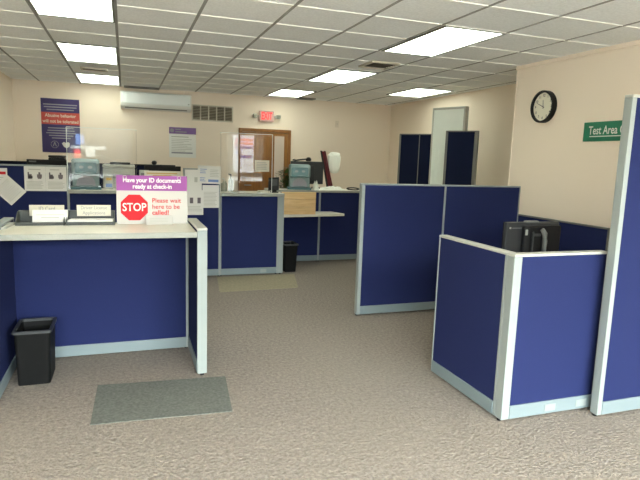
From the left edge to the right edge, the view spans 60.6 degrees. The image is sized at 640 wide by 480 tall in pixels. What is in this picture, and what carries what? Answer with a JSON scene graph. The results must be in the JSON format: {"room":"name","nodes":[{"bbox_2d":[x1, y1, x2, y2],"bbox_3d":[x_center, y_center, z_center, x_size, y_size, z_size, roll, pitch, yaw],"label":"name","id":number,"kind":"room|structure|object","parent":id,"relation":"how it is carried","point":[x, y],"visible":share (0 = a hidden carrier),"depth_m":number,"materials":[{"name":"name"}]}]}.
{"room":"licensing service office","nodes":[
{"label":"licensing service office","id":0,"kind":"room"},
{"bbox_2d":[0,71,15,160],"bbox_3d":[-2.904,-0.339,3.072,0.120,2.577,12.150,-1,9,-19],"label":"wall","id":1,"kind":"structure","parent":0,"point":[7,138],"depth_m":8.14,"materials":[{"name":"beige paint"}]},
{"bbox_2d":[12,79,390,190],"bbox_3d":[-1.770,-1.317,9.905,6.600,2.577,0.120,-1,9,-19],"label":"wall","id":2,"kind":"structure","parent":0,"point":[361,138],"depth_m":9.69,"materials":[{"name":"beige paint"}]},
{"bbox_2d":[40,98,80,152],"bbox_3d":[-4.202,-1.851,8.883,0.567,0.855,0.011,-1,9,-19],"label":"poster","id":3,"kind":"object","parent":2,"relation":"attached to","point":[59,117],"visible":1,"depth_m":8.88,"materials":[{"name":"blue paper"}]},
{"bbox_2d":[120,90,190,112],"bbox_3d":[-2.752,-2.325,9.214,1.135,0.280,0.212,-1,9,-19],"label":"air conditioner","id":4,"kind":"object","parent":2,"relation":"attached to","point":[135,100],"visible":1,"depth_m":9.13,"materials":[{"name":"white plastic"}]},
{"bbox_2d":[125,107,186,110],"bbox_3d":[-2.745,-2.201,9.195,1.000,0.018,0.028,-1,9,-19],"label":"outlet","id":5,"kind":"object","parent":4,"relation":"attached to","point":[142,108],"depth_m":9.21,"materials":[{"name":"grey plastic"}]},
{"bbox_2d":[169,127,195,157],"bbox_3d":[-2.395,-1.698,9.552,0.456,0.515,0.007,-1,9,-19],"label":"notice sign","id":6,"kind":"object","parent":2,"relation":"attached to","point":[182,141],"visible":1,"depth_m":9.55,"materials":[{"name":"white paper"}]},
{"bbox_2d":[192,104,232,122],"bbox_3d":[-1.890,-2.226,9.640,0.720,0.275,0.019,-1,9,-19],"label":"air vent","id":7,"kind":"object","parent":2,"relation":"in","point":[212,113],"visible":1,"depth_m":9.64,"materials":[{"name":"brown metal"}]},
{"bbox_2d":[238,128,290,190],"bbox_3d":[-1.023,-1.030,10.106,0.972,2.000,0.085,-1,9,-19],"label":"door","id":8,"kind":"structure","parent":2,"relation":"in","point":[256,145],"depth_m":10.02,"materials":[{"name":"brown wood"}]},
{"bbox_2d":[253,111,280,121],"bbox_3d":[-0.965,-2.241,9.927,0.515,0.190,0.093,-1,9,-19],"label":"exit sign","id":9,"kind":"object","parent":2,"relation":"attached to","point":[264,116],"visible":1,"depth_m":9.91,"materials":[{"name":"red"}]},
{"bbox_2d":[0,259,639,479],"bbox_3d":[0.221,0.923,4.386,6.900,0.100,12.450,-1,9,-19],"label":"floor","id":10,"kind":"structure","parent":0,"point":[318,389],"depth_m":3.19,"materials":[{"name":"carpet"}]},
{"bbox_2d":[0,217,16,397],"bbox_3d":[-2.033,0.411,3.486,0.068,1.030,0.804,-1,9,-19],"label":"partition panel","id":11,"kind":"object","parent":10,"relation":"on","point":[8,318],"visible":0.7,"depth_m":3.54,"materials":[{"name":"blue fabric"}]},
{"bbox_2d":[0,222,196,240],"bbox_3d":[-1.480,-0.046,3.656,1.224,0.076,0.583,-1,9,-19],"label":"countertop","id":12,"kind":"structure","parent":11,"relation":"attached to","point":[117,231],"depth_m":3.48,"materials":[{"name":"grey laminate"}]},
{"bbox_2d":[0,222,14,229],"bbox_3d":[-2.034,-0.091,3.529,0.085,0.014,0.350,-1,9,-19],"label":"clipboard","id":13,"kind":"object","parent":12,"relation":"on","point":[9,224],"visible":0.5,"depth_m":3.50,"materials":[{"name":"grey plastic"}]},
{"bbox_2d":[15,210,65,225],"bbox_3d":[-1.888,-0.151,3.713,0.295,0.088,0.156,-1,9,-19],"label":"tray","id":14,"kind":"object","parent":12,"relation":"on","point":[23,218],"visible":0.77,"depth_m":3.68,"materials":[{"name":"grey plastic"}]},
{"bbox_2d":[29,205,63,215],"bbox_3d":[-1.882,-0.204,3.776,0.218,0.075,0.003,-1,9,-19],"label":"name card","id":15,"kind":"object","parent":14,"relation":"in","point":[31,207],"visible":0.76,"depth_m":3.77,"materials":[{"name":"beige paper"}]},
{"bbox_2d":[32,210,67,221],"bbox_3d":[-1.824,-0.162,3.704,0.215,0.086,0.034,-1,9,-19],"label":"stack","id":16,"kind":"object","parent":14,"relation":"in","point":[37,215],"visible":0.95,"depth_m":3.70,"materials":[{"name":"white paper"}]},
{"bbox_2d":[66,210,114,224],"bbox_3d":[-1.593,-0.157,3.817,0.310,0.088,0.156,-1,9,-19],"label":"tray","id":17,"kind":"object","parent":12,"relation":"on","point":[72,214],"visible":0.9,"depth_m":3.83,"materials":[{"name":"grey plastic"}]},
{"bbox_2d":[68,218,113,221],"bbox_3d":[-1.589,-0.134,3.805,0.290,0.021,0.098,-1,9,-19],"label":"stack","id":18,"kind":"object","parent":17,"relation":"in","point":[73,219],"visible":0.93,"depth_m":3.78,"materials":[{"name":"white paper"}]},
{"bbox_2d":[77,205,110,215],"bbox_3d":[-1.599,-0.209,3.876,0.222,0.078,0.003,-1,9,-19],"label":"name card","id":19,"kind":"object","parent":17,"relation":"in","point":[82,210],"visible":1,"depth_m":3.88,"materials":[{"name":"beige paper"}]},
{"bbox_2d":[116,175,187,223],"bbox_3d":[-1.208,-0.293,3.948,0.484,0.343,0.104,-1,9,-19],"label":"stop sign","id":20,"kind":"object","parent":12,"relation":"on","point":[138,197],"visible":0.99,"depth_m":3.90,"materials":[{"name":"multicoloured"}]},
{"bbox_2d":[146,216,172,224],"bbox_3d":[-1.145,-0.141,3.906,0.185,0.060,0.038,-1,9,-19],"label":"card","id":21,"kind":"object","parent":12,"relation":"on","point":[150,220],"visible":1,"depth_m":3.90,"materials":[{"name":"white paper"}]},
{"bbox_2d":[11,317,56,385],"bbox_3d":[-1.879,0.733,3.627,0.229,0.362,0.311,-1,9,-19],"label":"wastebasket","id":22,"kind":"object","parent":10,"relation":"on","point":[34,338],"visible":1,"depth_m":3.51,"materials":[{"name":"black plastic"}]},
{"bbox_2d":[0,164,68,221],"bbox_3d":[-3.332,-0.166,6.055,1.034,1.330,0.068,-1,9,-19],"label":"partition panel","id":23,"kind":"object","parent":10,"relation":"on","point":[15,172],"visible":0.23,"depth_m":6.02,"materials":[{"name":"blue fabric"}]},
{"bbox_2d":[0,168,6,179],"bbox_3d":[-3.482,-0.637,5.896,0.210,0.275,0.002,-1,9,-19],"label":"paper sheet","id":24,"kind":"object","parent":23,"relation":"attached to","point":[3,171],"visible":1,"depth_m":5.91,"materials":[{"name":"white"}]},
{"bbox_2d":[0,175,25,204],"bbox_3d":[-3.376,-0.542,5.947,0.336,0.336,0.002,-1,9,-19],"label":"paper sheet","id":25,"kind":"object","parent":23,"relation":"attached to","point":[10,191],"visible":1,"depth_m":5.95,"materials":[{"name":"white paper"}]},
{"bbox_2d":[24,166,45,190],"bbox_3d":[-3.130,-0.677,6.015,0.210,0.275,0.002,-1,9,-19],"label":"paper sheet","id":26,"kind":"object","parent":23,"relation":"attached to","point":[34,176],"visible":1,"depth_m":6.01,"materials":[{"name":"white paper"}]},
{"bbox_2d":[45,167,66,190],"bbox_3d":[-2.931,-0.681,6.085,0.210,0.275,0.002,-1,9,-19],"label":"paper sheet","id":27,"kind":"object","parent":23,"relation":"attached to","point":[56,180],"visible":1,"depth_m":6.08,"materials":[{"name":"white paper"}]},
{"bbox_2d":[0,160,174,188],"bbox_3d":[-3.199,-0.400,7.632,2.304,1.338,0.068,-1,9,-19],"label":"partition panel","id":28,"kind":"object","parent":10,"relation":"on","point":[138,167],"visible":0.08,"depth_m":7.57,"materials":[{"name":"blue fabric"}]},
{"bbox_2d":[68,193,116,221],"bbox_3d":[-2.260,-0.036,6.457,1.259,1.025,0.068,-1,9,-19],"label":"partition panel","id":29,"kind":"object","parent":10,"relation":"on","point":[75,199],"visible":0.08,"depth_m":6.24,"materials":[{"name":"blue fabric"}]},
{"bbox_2d":[68,188,115,193],"bbox_3d":[-2.280,-0.580,6.492,1.250,0.036,0.460,-1,9,-19],"label":"countertop","id":30,"kind":"structure","parent":29,"relation":"on","point":[103,190],"depth_m":6.17,"materials":[{"name":"grey laminate"}]},
{"bbox_2d":[71,158,101,189],"bbox_3d":[-2.710,-0.766,6.334,0.325,0.350,0.329,-2,9,-23],"label":"vision tester","id":31,"kind":"object","parent":30,"relation":"on","point":[85,172],"visible":1,"depth_m":6.21,"materials":[{"name":"teal plastic"}]},
{"bbox_2d":[66,127,136,189],"bbox_3d":[-2.445,-0.911,6.200,0.758,0.694,0.186,-3,10,-29],"label":"sneeze guard","id":32,"kind":"object","parent":30,"relation":"on","point":[77,127],"visible":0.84,"depth_m":6.10,"materials":[{"name":"clear plastic"}]},
{"bbox_2d":[105,175,112,188],"bbox_3d":[-2.479,-0.681,6.433,0.085,0.168,0.032,-1,9,-19],"label":"leaflet","id":33,"kind":"object","parent":30,"relation":"on","point":[108,178],"visible":1,"depth_m":6.43,"materials":[{"name":"white paper"}]},
{"bbox_2d":[144,171,180,175],"bbox_3d":[-1.901,-0.722,6.634,0.430,0.226,0.036,-1,9,-19],"label":"card sign","id":34,"kind":"object","parent":30,"relation":"on","point":[146,173],"visible":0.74,"depth_m":6.63,"materials":[{"name":"beige paper"}]},
{"bbox_2d":[13,238,187,357],"bbox_3d":[-1.603,0.382,4.032,1.229,0.955,0.068,-1,9,-19],"label":"partition panel","id":35,"kind":"object","parent":10,"relation":"on","point":[105,296],"visible":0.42,"depth_m":4.02,"materials":[{"name":"blue fabric"}]},
{"bbox_2d":[90,376,231,424],"bbox_3d":[-0.974,0.979,3.389,0.818,0.004,0.550,0,9,-15],"label":"floor mat","id":36,"kind":"object","parent":10,"relation":"on","point":[136,401],"visible":1,"depth_m":3.36,"materials":[{"name":"grey carpet"}]},
{"bbox_2d":[188,218,207,374],"bbox_3d":[-0.893,0.381,3.973,0.073,1.020,0.604,-1,9,-19],"label":"partition panel","id":37,"kind":"object","parent":10,"relation":"on","point":[197,247],"visible":1,"depth_m":3.75,"materials":[{"name":"white metal"}]},
{"bbox_2d":[183,168,219,275],"bbox_3d":[-1.451,-0.204,6.718,0.444,1.335,0.068,-1,9,-19],"label":"partition panel","id":38,"kind":"object","parent":10,"relation":"on","point":[210,218],"visible":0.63,"depth_m":6.76,"materials":[{"name":"blue fabric"}]},
{"bbox_2d":[185,169,201,189],"bbox_3d":[-1.529,-0.715,6.580,0.215,0.280,0.002,-1,9,-19],"label":"paper sheet","id":39,"kind":"object","parent":38,"relation":"attached to","point":[192,175],"visible":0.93,"depth_m":6.58,"materials":[{"name":"white paper"}]},
{"bbox_2d":[187,190,202,214],"bbox_3d":[-1.513,-0.453,6.625,0.200,0.300,0.002,-1,9,-19],"label":"paper sheet","id":40,"kind":"object","parent":38,"relation":"attached to","point":[194,197],"visible":0.95,"depth_m":6.62,"materials":[{"name":"white paper"}]},
{"bbox_2d":[197,165,220,183],"bbox_3d":[-1.341,-0.789,6.630,0.280,0.222,0.002,-1,9,-19],"label":"paper sheet","id":41,"kind":"object","parent":38,"relation":"attached to","point":[206,174],"visible":1,"depth_m":6.63,"materials":[{"name":"white paper"}]},
{"bbox_2d":[202,185,218,207],"bbox_3d":[-1.332,-0.531,6.677,0.200,0.275,0.002,-1,9,-19],"label":"paper sheet","id":42,"kind":"object","parent":38,"relation":"attached to","point":[210,193],"visible":1,"depth_m":6.67,"materials":[{"name":"white paper"}]},
{"bbox_2d":[220,196,278,275],"bbox_3d":[-0.897,-0.052,6.938,0.739,1.005,0.072,-1,9,-19],"label":"partition panel","id":43,"kind":"object","parent":10,"relation":"on","point":[248,224],"visible":0.95,"depth_m":6.91,"materials":[{"name":"blue fabric"}]},
{"bbox_2d":[220,191,284,196],"bbox_3d":[-0.892,-0.592,7.000,0.795,0.040,0.430,-1,9,-19],"label":"countertop","id":44,"kind":"structure","parent":43,"relation":"on","point":[222,193],"depth_m":6.83,"materials":[{"name":"grey laminate"}]},
{"bbox_2d":[221,178,226,190],"bbox_3d":[-1.222,-0.707,6.988,0.080,0.168,0.080,-1,9,-19],"label":"bottle","id":45,"kind":"object","parent":44,"relation":"on","point":[223,184],"visible":0.98,"depth_m":6.96,"materials":[{"name":"beige plastic"}]},
{"bbox_2d":[228,174,232,191],"bbox_3d":[-1.135,-0.732,6.972,0.064,0.228,0.064,-1,9,-19],"label":"bottle","id":46,"kind":"object","parent":44,"relation":"on","point":[230,182],"visible":1,"depth_m":6.95,"materials":[{"name":"beige plastic"}]},
{"bbox_2d":[220,132,272,192],"bbox_3d":[-0.912,-0.947,6.763,0.652,0.729,0.180,1,9,-7],"label":"sneeze guard","id":47,"kind":"object","parent":44,"relation":"on","point":[220,132],"visible":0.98,"depth_m":6.82,"materials":[{"name":"clear plastic"}]},
{"bbox_2d":[255,160,268,171],"bbox_3d":[-0.722,-0.922,6.822,0.185,0.141,0.004,-1,9,-19],"label":"card","id":48,"kind":"object","parent":47,"relation":"attached to","point":[260,165],"visible":1,"depth_m":6.82,"materials":[{"name":"beige paper"}]},
{"bbox_2d":[268,177,278,192],"bbox_3d":[-0.596,-0.705,7.013,0.160,0.198,0.128,-1,9,-19],"label":"pad","id":49,"kind":"object","parent":44,"relation":"on","point":[275,180],"visible":0.96,"depth_m":7.00,"materials":[{"name":"black plastic"}]},
{"bbox_2d":[217,274,297,291],"bbox_3d":[-0.723,0.510,6.604,1.090,0.003,0.770,-1,9,-19],"label":"floor mat","id":50,"kind":"object","parent":10,"relation":"on","point":[280,281],"visible":1,"depth_m":6.57,"materials":[{"name":"carpet"}]},
{"bbox_2d":[267,190,283,273],"bbox_3d":[-0.630,-0.131,7.393,0.083,1.045,0.754,-1,9,-19],"label":"partition panel","id":51,"kind":"object","parent":10,"relation":"on","point":[281,199],"visible":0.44,"depth_m":7.04,"materials":[{"name":"grey metal"}]},
{"bbox_2d":[283,241,298,271],"bbox_3d":[-0.427,0.221,7.355,0.206,0.375,0.296,-1,9,-19],"label":"wastebasket","id":52,"kind":"object","parent":10,"relation":"on","point":[290,248],"visible":0.77,"depth_m":7.24,"materials":[{"name":"black plastic"}]},
{"bbox_2d":[280,192,319,260],"bbox_3d":[-0.376,-0.184,7.909,0.744,1.015,0.068,-1,9,-19],"label":"partition panel","id":53,"kind":"object","parent":10,"relation":"on","point":[304,231],"visible":0.41,"depth_m":7.96,"materials":[{"name":"blue fabric"}]},
{"bbox_2d":[284,211,343,216],"bbox_3d":[-0.154,-0.335,7.672,0.995,0.082,0.476,-1,9,-19],"label":"shelf","id":54,"kind":"object","parent":53,"relation":"attached to","point":[317,213],"visible":0.74,"depth_m":7.58,"materials":[{"name":"grey laminate"}]},
{"bbox_2d":[282,192,315,213],"bbox_3d":[-0.288,-0.498,7.423,0.483,0.303,0.020,-1,9,-19],"label":"wood board","id":55,"kind":"object","parent":54,"relation":"on","point":[307,205],"visible":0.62,"depth_m":7.42,"materials":[{"name":"brown wood"}]},
{"bbox_2d":[318,193,358,260],"bbox_3d":[0.412,-0.199,8.187,0.924,1.015,0.068,-1,9,-19],"label":"partition panel","id":56,"kind":"object","parent":10,"relation":"on","point":[337,238],"visible":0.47,"depth_m":8.11,"materials":[{"name":"blue fabric"}]},
{"bbox_2d":[264,188,358,192],"bbox_3d":[0.036,-0.731,8.097,1.660,0.032,0.440,-1,9,-19],"label":"countertop","id":57,"kind":"structure","parent":56,"relation":"on","point":[280,189],"depth_m":7.88,"materials":[{"name":"grey laminate"}]},
{"bbox_2d":[287,164,310,189],"bbox_3d":[-0.299,-0.913,7.914,0.335,0.361,0.339,1,8,-6],"label":"vision tester","id":58,"kind":"object","parent":57,"relation":"on","point":[299,174],"visible":1,"depth_m":7.79,"materials":[{"name":"teal plastic"}]},
{"bbox_2d":[312,181,318,189],"bbox_3d":[-0.061,-0.794,7.902,0.080,0.143,0.100,-1,9,-19],"label":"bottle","id":59,"kind":"object","parent":57,"relation":"on","point":[315,184],"visible":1,"depth_m":7.87,"materials":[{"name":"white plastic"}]},
{"bbox_2d":[320,151,334,186],"bbox_3d":[0.129,-1.027,8.082,0.253,0.565,0.100,-1,9,-19],"label":"stand","id":60,"kind":"object","parent":57,"relation":"on","point":[328,180],"visible":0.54,"depth_m":8.09,"materials":[{"name":"red wood"}]},
{"bbox_2d":[322,150,340,172],"bbox_3d":[0.154,-1.162,8.170,0.334,0.334,0.112,-1,9,-19],"label":"plastic bag","id":61,"kind":"object","parent":60,"relation":"hanging from","point":[334,158],"visible":0.91,"depth_m":8.15,"materials":[{"name":"white plastic"}]},
{"bbox_2d":[319,186,345,190],"bbox_3d":[0.166,-0.759,7.999,0.399,0.061,0.150,-1,9,-19],"label":"pile","id":62,"kind":"object","parent":57,"relation":"on","point":[327,187],"visible":0.97,"depth_m":7.96,"materials":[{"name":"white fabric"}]},
{"bbox_2d":[354,183,445,314],"bbox_3d":[0.791,0.091,5.406,0.909,1.283,0.068,-1,9,-19],"label":"partition panel","id":63,"kind":"object","parent":10,"relation":"on","point":[400,226],"visible":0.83,"depth_m":5.37,"materials":[{"name":"blue fabric"}]},
{"bbox_2d":[397,134,430,183],"bbox_3d":[1.455,-0.643,8.345,0.628,1.915,0.058,7,10,32],"label":"partition panel","id":64,"kind":"object","parent":10,"relation":"on","point":[414,149],"visible":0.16,"depth_m":8.27,"materials":[{"name":"blue fabric"}]},
{"bbox_2d":[428,106,468,184],"bbox_3d":[1.760,-0.710,7.698,0.080,2.256,0.554,-5,11,-39],"label":"board","id":65,"kind":"object","parent":10,"relation":"on","point":[444,119],"visible":0.41,"depth_m":7.65,"materials":[{"name":"grey"}]},
{"bbox_2d":[442,131,479,184],"bbox_3d":[1.806,-0.461,7.197,0.432,1.915,0.058,7,10,33],"label":"partition panel","id":66,"kind":"object","parent":10,"relation":"on","point":[461,147],"visible":0.36,"depth_m":7.08,"materials":[{"name":"blue fabric"}]},
{"bbox_2d":[431,235,515,416],"bbox_3d":[0.966,0.513,3.559,0.068,1.003,0.737,-1,9,-19],"label":"partition panel","id":67,"kind":"object","parent":10,"relation":"on","point":[471,275],"visible":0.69,"depth_m":3.50,"materials":[{"name":"blue fabric"}]},
{"bbox_2d":[442,185,520,247],"bbox_3d":[1.647,0.075,5.708,0.909,1.283,0.068,-1,9,-19],"label":"partition panel","id":68,"kind":"object","parent":10,"relation":"on","point":[476,213],"visible":0.29,"depth_m":5.62,"materials":[{"name":"blue fabric"}]},
{"bbox_2d":[495,250,607,420],"bbox_3d":[1.395,0.567,3.291,0.694,1.003,0.072,-1,9,-19],"label":"partition panel","id":69,"kind":"object","parent":10,"relation":"on","point":[553,299],"visible":0.92,"depth_m":3.25,"materials":[{"name":"blue fabric"}]},
{"bbox_2d":[544,403,555,411],"bbox_3d":[1.397,1.016,3.327,0.080,0.045,0.004,-1,9,-19],"label":"outlet","id":70,"kind":"object","parent":69,"relation":"attached to","point":[548,407],"depth_m":3.33,"materials":[{"name":"white plastic"}]},
{"bbox_2d":[575,399,585,406],"bbox_3d":[1.623,1.012,3.407,0.080,0.045,0.004,-1,9,-19],"label":"outlet","id":71,"kind":"object","parent":69,"relation":"attached to","point":[578,402],"depth_m":3.40,"materials":[{"name":"white plastic"}]},
{"bbox_2d":[518,214,609,250],"bbox_3d":[2.276,0.297,5.347,0.034,0.990,1.219,-1,9,-19],"label":"partition panel","id":72,"kind":"object","parent":10,"relation":"on","point":[574,236],"visible":0.16,"depth_m":5.03,"materials":[{"name":"blue fabric"}]},
{"bbox_2d":[590,94,639,415],"bbox_3d":[2.127,0.121,3.363,0.904,1.912,0.063,-1,9,-19],"label":"partition panel","id":73,"kind":"object","parent":10,"relation":"on","point":[616,381],"visible":1,"depth_m":3.25,"materials":[{"name":"blue fabric"}]},
{"bbox_3d":[-2.975,0.010,6.930,2.200,0.750,0.760,-1,9,-19],"label":"desk","id":74,"kind":"object","parent":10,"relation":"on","visible":0},
{"bbox_2d":[26,159,66,165],"bbox_3d":[-3.339,-0.667,6.708,0.440,0.629,0.210,-1,9,-19],"label":"monitor","id":75,"kind":"object","parent":74,"relation":"on","point":[29,161],"visible":0.16,"depth_m":6.68,"materials":[{"name":"black plastic"}]},
{"bbox_2d":[48,155,65,159],"bbox_3d":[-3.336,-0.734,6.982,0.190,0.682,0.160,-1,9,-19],"label":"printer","id":76,"kind":"object","parent":74,"relation":"on","point":[51,157],"visible":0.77,"depth_m":6.86,"materials":[{"name":"black plastic"}]},
{"bbox_2d":[102,162,134,187],"bbox_3d":[-2.536,-0.670,6.930,0.376,0.622,0.407,-1,9,-19],"label":"printer","id":77,"kind":"object","parent":74,"relation":"on","point":[114,168],"visible":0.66,"depth_m":6.72,"materials":[{"name":"grey plastic"}]},
{"bbox_2d":[139,170,148,174],"bbox_3d":[-2.240,-0.623,6.991,0.120,0.530,0.204,-1,9,-19],"label":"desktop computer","id":78,"kind":"object","parent":74,"relation":"on","point":[141,172],"visible":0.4,"depth_m":6.86,"materials":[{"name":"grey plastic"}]},
{"bbox_2d":[144,166,180,170],"bbox_3d":[-2.053,-0.671,7.165,0.460,0.587,0.210,-1,9,-19],"label":"monitor","id":79,"kind":"object","parent":74,"relation":"on","point":[150,168],"visible":0.18,"depth_m":7.15,"materials":[{"name":"black plastic"}]},
{"bbox_3d":[-0.229,-0.171,8.758,1.200,0.750,0.680,-1,9,-19],"label":"desk","id":80,"kind":"object","parent":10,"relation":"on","visible":0},
{"bbox_2d":[275,168,288,187],"bbox_3d":[-0.478,-0.805,8.219,0.468,0.644,0.208,-1,9,-19],"label":"potted plant","id":81,"kind":"object","parent":80,"relation":"on","point":[285,179],"visible":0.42,"depth_m":8.16,"materials":[{"name":"green plant"}]},
{"bbox_2d":[291,161,322,183],"bbox_3d":[-0.196,-0.875,8.566,0.530,0.700,0.210,-1,9,-19],"label":"monitor","id":82,"kind":"object","parent":80,"relation":"on","point":[316,174],"visible":0.35,"depth_m":8.60,"materials":[{"name":"grey plastic"}]},
{"bbox_2d":[292,157,310,160],"bbox_3d":[-0.281,-1.257,8.522,0.305,0.070,0.088,-1,9,-19],"label":"headset","id":83,"kind":"object","parent":82,"relation":"on","point":[307,158],"visible":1,"depth_m":8.52,"materials":[{"name":"black plastic"}]},
{"bbox_3d":[1.838,0.560,4.367,1.450,0.730,0.650,-1,9,-19],"label":"desk","id":84,"kind":"object","parent":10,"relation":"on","visible":0},
{"bbox_2d":[501,220,560,252],"bbox_3d":[1.641,0.027,4.233,0.500,0.350,0.210,-1,9,-19],"label":"monitor","id":85,"kind":"object","parent":84,"relation":"on","point":[531,235],"visible":0.68,"depth_m":4.20,"materials":[{"name":"black plastic"}]},
{"bbox_2d":[0,0,639,104],"bbox_3d":[0.308,-1.723,3.993,6.900,0.100,12.450,-1,9,-19],"label":"ceiling","id":86,"kind":"structure","parent":0,"point":[621,12],"depth_m":5.07,"materials":[{"name":"tile"}]},
{"bbox_2d":[27,0,115,22],"bbox_3d":[-1.796,-1.728,3.936,0.595,0.012,1.180,-1,9,-19],"label":"recessed light","id":87,"kind":"object","parent":86,"relation":"in","point":[93,10],"visible":1,"depth_m":4.19,"materials":[{"name":"white plastic"}]},
{"bbox_2d":[54,41,118,64],"bbox_3d":[-2.581,-2.082,6.144,0.595,0.012,1.200,-1,9,-19],"label":"recessed light","id":88,"kind":"object","parent":86,"relation":"in","point":[76,52],"visible":1,"depth_m":6.04,"materials":[{"name":"white plastic"}]},
{"bbox_2d":[80,67,107,71],"bbox_3d":[-2.983,-2.253,7.235,0.330,0.020,0.190,-1,9,-19],"label":"ceiling vent","id":89,"kind":"object","parent":86,"relation":"in","point":[81,68],"visible":1,"depth_m":7.19,"materials":[{"name":"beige metal"}]},
{"bbox_2d":[74,72,119,84],"bbox_3d":[-3.331,-2.420,8.249,0.595,0.012,1.100,-1,9,-19],"label":"recessed light","id":90,"kind":"object","parent":86,"relation":"in","point":[82,77],"visible":1,"depth_m":8.18,"materials":[{"name":"white plastic"}]},
{"bbox_2d":[124,85,159,89],"bbox_3d":[-2.965,-2.531,9.107,0.560,0.020,0.170,-1,9,-19],"label":"ceiling vent","id":91,"kind":"object","parent":86,"relation":"in","point":[125,86],"visible":1,"depth_m":9.08,"materials":[{"name":"grey metal"}]},
{"bbox_2d":[267,89,315,97],"bbox_3d":[-0.498,-2.471,9.227,0.590,0.012,0.980,-1,9,-19],"label":"recessed light","id":92,"kind":"object","parent":86,"relation":"in","point":[281,92],"visible":1,"depth_m":9.16,"materials":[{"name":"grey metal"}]},
{"bbox_2d":[270,90,312,96],"bbox_3d":[-0.498,-2.473,9.227,0.550,0.008,0.940,-1,9,-19],"label":"diffuser","id":93,"kind":"object","parent":92,"relation":"attached to","point":[285,93],"depth_m":9.18,"materials":[{"name":"white plastic"}]},
{"bbox_2d":[297,97,315,99],"bbox_3d":[-0.249,-2.570,9.976,0.300,0.020,0.200,-1,9,-19],"label":"ceiling vent","id":94,"kind":"object","parent":86,"relation":"in","point":[300,98],"visible":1,"depth_m":9.92,"materials":[{"name":"grey metal"}]},
{"bbox_2d":[0,0,639,104],"bbox_3d":[0.270,-1.683,4.078,6.584,0.007,11.788,-1,9,-19],"label":"trim","id":95,"kind":"structure","parent":86,"relation":"attached to","point":[250,0],"depth_m":5.35,"materials":[{"name":"white metal"}]},
{"bbox_2d":[307,69,378,83],"bbox_3d":[0.274,-2.146,7.209,0.580,0.012,1.130,-1,9,-19],"label":"recessed light","id":96,"kind":"object","parent":86,"relation":"in","point":[340,76],"visible":1,"depth_m":7.12,"materials":[{"name":"white plastic"}]},
{"bbox_2d":[358,60,399,69],"bbox_3d":[0.668,-1.979,6.205,0.340,0.020,0.390,-1,9,-19],"label":"ceiling vent","id":97,"kind":"object","parent":86,"relation":"in","point":[382,65],"visible":1,"depth_m":6.19,"materials":[{"name":"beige metal"}]},
{"bbox_2d":[386,88,452,97],"bbox_3d":[1.550,-2.310,8.602,0.630,0.012,1.010,-1,9,-19],"label":"recessed light","id":98,"kind":"object","parent":86,"relation":"in","point":[414,92],"visible":1,"depth_m":8.54,"materials":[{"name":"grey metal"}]},
{"bbox_2d":[381,25,506,56],"bbox_3d":[1.073,-1.786,4.964,0.580,0.012,1.170,-1,9,-19],"label":"recessed light","id":99,"kind":"object","parent":86,"relation":"in","point":[443,39],"visible":1,"depth_m":4.87,"materials":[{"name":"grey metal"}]},
{"bbox_2d":[388,84,515,185],"bbox_3d":[2.206,-1.014,8.754,0.120,2.577,4.750,-1,9,-19],"label":"wall","id":100,"kind":"structure","parent":0,"point":[491,110],"depth_m":8.06,"materials":[{"name":"beige paint"}]},
{"bbox_2d":[509,45,639,227],"bbox_3d":[3.824,-0.099,2.955,0.960,2.577,7.400,-1,9,-19],"label":"wall","id":101,"kind":"structure","parent":0,"point":[562,176],"depth_m":5.33,"materials":[{"name":"beige paint"}]},
{"bbox_2d":[507,71,517,185],"bbox_3d":[2.149,-0.620,6.243,0.016,2.532,0.016,-1,9,-19],"label":"trim","id":102,"kind":"structure","parent":101,"relation":"attached to","point":[517,71],"depth_m":6.15,"materials":[{"name":"beige paint"}]},
{"bbox_2d":[530,90,556,122],"bbox_3d":[2.307,-1.376,5.657,0.054,0.326,0.326,-1,9,-19],"label":"wall clock","id":103,"kind":"object","parent":101,"relation":"attached to","point":[543,107],"visible":1,"depth_m":5.64,"materials":[{"name":"black plastic"}]},
{"bbox_2d":[516,40,639,70],"bbox_3d":[3.402,-1.341,2.606,0.022,0.045,7.400,-1,9,-19],"label":"trim","id":104,"kind":"structure","parent":101,"relation":"attached to","point":[636,42],"depth_m":5.17,"materials":[{"name":"beige paint"}]},
{"bbox_2d":[583,120,621,141],"bbox_3d":[2.601,-0.978,4.913,0.008,0.176,0.602,-1,9,-19],"label":"wall sign","id":105,"kind":"object","parent":101,"relation":"attached to","point":[604,130],"visible":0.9,"depth_m":4.99,"materials":[{"name":"teal plastic"}]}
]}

